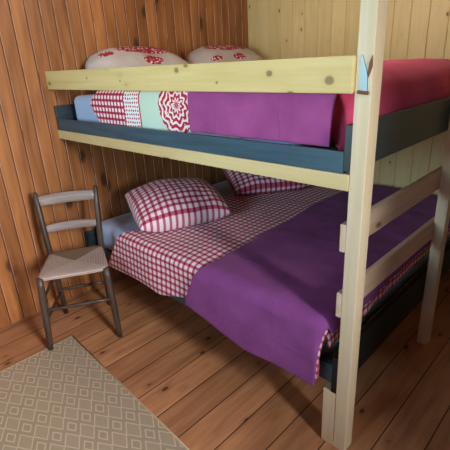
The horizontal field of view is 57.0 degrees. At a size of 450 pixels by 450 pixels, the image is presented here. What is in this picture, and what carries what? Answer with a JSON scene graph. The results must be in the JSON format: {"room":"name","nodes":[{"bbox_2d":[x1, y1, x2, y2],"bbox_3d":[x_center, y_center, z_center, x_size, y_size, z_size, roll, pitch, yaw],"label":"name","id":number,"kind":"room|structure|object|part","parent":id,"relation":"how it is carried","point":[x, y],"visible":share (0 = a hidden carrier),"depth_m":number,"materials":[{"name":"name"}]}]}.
{"room":"bedroom","nodes":[
{"label":"bedroom","id":0,"kind":"room"},
{"bbox_2d":[0,0,248,328],"bbox_3d":[-1.292,-0.609,2.403,0.080,2.500,4.300,17,29,41],"label":"wall","id":1,"kind":"structure","parent":0,"point":[37,37],"depth_m":2.65,"materials":[{"name":"brown wood"}]},
{"bbox_2d":[0,271,449,449],"bbox_3d":[0.096,0.988,1.661,3.760,0.060,4.460,17,29,41],"label":"floor","id":2,"kind":"structure","parent":0,"point":[210,392],"depth_m":2.11,"materials":[{"name":"brown wood"}]},
{"bbox_2d":[32,185,122,349],"bbox_3d":[-0.894,0.238,2.476,0.418,0.837,0.450,-9,22,-14],"label":"chair","id":3,"kind":"object","parent":2,"relation":"on","point":[58,265],"visible":1,"depth_m":2.47,"materials":[{"name":"grey wood"}]},
{"bbox_3d":[-1.005,0.503,2.321,0.037,0.447,0.063,14,27,36],"label":"leg","id":4,"kind":"part","parent":3,"relation":"part of","materials":[{"name":"grey wood"}]},
{"bbox_3d":[-1.090,0.201,2.595,0.060,0.837,0.093,-9,22,-14],"label":"leg","id":5,"kind":"part","parent":3,"relation":"part of","materials":[{"name":"grey wood"}]},
{"bbox_3d":[-0.885,0.217,2.443,0.379,0.034,0.364,-9,22,-14],"label":"seat","id":6,"kind":"part","parent":3,"relation":"part of","materials":[{"name":"beige wicker"}]},
{"bbox_3d":[-0.787,0.155,2.671,0.060,0.837,0.093,-9,22,-14],"label":"leg","id":7,"kind":"part","parent":3,"relation":"part of","materials":[{"name":"grey wood"}]},
{"bbox_3d":[-0.651,0.454,2.410,0.056,0.458,0.039,14,27,36],"label":"leg","id":8,"kind":"part","parent":3,"relation":"part of","materials":[{"name":"grey wood"}]},
{"bbox_2d":[0,335,189,449],"bbox_3d":[-0.676,1.141,1.283,2.194,0.010,1.552,17,29,41],"label":"rug","id":9,"kind":"object","parent":2,"relation":"on","point":[63,397],"visible":1,"depth_m":1.96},
{"bbox_2d":[45,0,449,449],"bbox_3d":[0.320,-0.569,2.559,2.051,2.150,1.844,17,29,41],"label":"bunk bed","id":10,"kind":"object","parent":2,"relation":"on","point":[371,137],"visible":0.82,"depth_m":1.58,"materials":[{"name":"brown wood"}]},
{"bbox_3d":[-0.349,-0.650,1.840,1.999,0.103,0.021,17,29,41],"label":"guard rail","id":11,"kind":"part","parent":10,"relation":"part of","materials":[{"name":"yellow wood"}]},
{"bbox_2d":[74,94,332,146],"bbox_3d":[0.249,-0.776,2.586,1.670,0.188,1.704,17,29,41],"label":"mattress","id":12,"kind":"object","parent":10,"relation":"on","point":[84,111],"visible":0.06,"depth_m":2.45,"materials":[{"name":"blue fabric"}]},
{"bbox_2d":[85,46,188,68],"bbox_3d":[-0.530,-1.034,2.715,0.380,0.265,0.799,17,29,41],"label":"pillow","id":13,"kind":"object","parent":12,"relation":"on","point":[122,56],"visible":0.46,"depth_m":2.58,"materials":[{"name":"white fabric"}]},
{"bbox_2d":[90,90,239,137],"bbox_3d":[0.215,-0.809,2.507,1.140,0.261,1.656,17,29,41],"label":"duvet","id":14,"kind":"object","parent":12,"relation":"on","point":[159,110],"visible":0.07,"depth_m":2.00,"materials":[{"name":"fabric"}]},
{"bbox_2d":[187,45,262,63],"bbox_3d":[0.054,-1.282,3.266,0.379,0.260,0.860,17,29,41],"label":"pillow","id":15,"kind":"object","parent":12,"relation":"on","point":[215,53],"visible":0.39,"depth_m":3.11,"materials":[{"name":"white fabric"}]},
{"bbox_2d":[187,91,336,146],"bbox_3d":[0.187,-0.477,1.607,0.709,0.247,0.275,17,29,41],"label":"blanket","id":16,"kind":"object","parent":10,"relation":"hanging from","point":[298,118],"visible":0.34,"depth_m":1.49,"materials":[{"name":"purple fabric"}]},
{"bbox_2d":[102,180,449,354],"bbox_3d":[0.348,0.021,2.853,1.855,0.200,1.710,17,29,41],"label":"mattress","id":17,"kind":"object","parent":10,"relation":"on","point":[112,228],"visible":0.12,"depth_m":2.71,"materials":[{"name":"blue fabric"}]},
{"bbox_2d":[109,185,449,381],"bbox_3d":[0.409,0.067,2.652,1.590,0.313,1.720,17,29,41],"label":"duvet","id":18,"kind":"object","parent":17,"relation":"on","point":[167,262],"visible":0.25,"depth_m":2.37,"materials":[{"name":"red fabric"}]},
{"bbox_2d":[125,178,230,232],"bbox_3d":[-0.312,-0.158,2.631,0.570,0.235,0.470,-11,23,-20],"label":"pillow","id":19,"kind":"object","parent":18,"relation":"on","point":[162,205],"visible":1,"depth_m":2.48,"materials":[{"name":"red fabric"}]},
{"bbox_2d":[222,168,310,195],"bbox_3d":[0.307,-0.390,3.159,0.589,0.196,0.448,-7,22,-11],"label":"pillow","id":20,"kind":"object","parent":18,"relation":"on","point":[241,183],"visible":0.47,"depth_m":2.97,"materials":[{"name":"red fabric"}]},
{"bbox_2d":[185,185,449,386],"bbox_3d":[0.711,0.156,2.376,1.780,0.342,0.821,-22,28,-39],"label":"blanket","id":21,"kind":"object","parent":18,"relation":"on","point":[274,295],"visible":0.67,"depth_m":1.90,"materials":[{"name":"purple fabric"}]},
{"bbox_3d":[0.437,0.774,1.703,0.054,0.272,0.055,17,29,41],"label":"short leg","id":22,"kind":"part","parent":10,"relation":"part of","materials":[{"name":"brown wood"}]},
{"bbox_3d":[0.432,-0.087,1.324,0.051,2.150,0.062,17,29,41],"label":"post","id":23,"kind":"part","parent":10,"relation":"part of","materials":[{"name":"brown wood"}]},
{"bbox_3d":[0.402,-0.440,1.147,0.014,0.059,0.003,17,29,41],"label":"clip arm","id":24,"kind":"part","parent":10,"relation":"part of","materials":[{"name":"brown metal"}]},
{"bbox_2d":[331,58,449,150],"bbox_3d":[0.730,-0.656,2.053,0.667,0.299,1.668,17,29,41],"label":"blanket","id":25,"kind":"object","parent":10,"relation":"on","point":[406,83],"visible":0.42,"depth_m":1.59,"materials":[{"name":"red fabric"}]},
{"bbox_3d":[1.050,-0.352,1.911,0.051,2.150,0.062,17,29,41],"label":"post","id":26,"kind":"part","parent":10,"relation":"part of","materials":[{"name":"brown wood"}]},
{"bbox_2d":[247,0,449,270],"bbox_3d":[1.549,-0.852,2.630,3.600,2.500,0.080,17,29,41],"label":"wall","id":27,"kind":"structure","parent":0,"point":[277,29],"depth_m":3.03,"materials":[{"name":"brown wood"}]}
]}

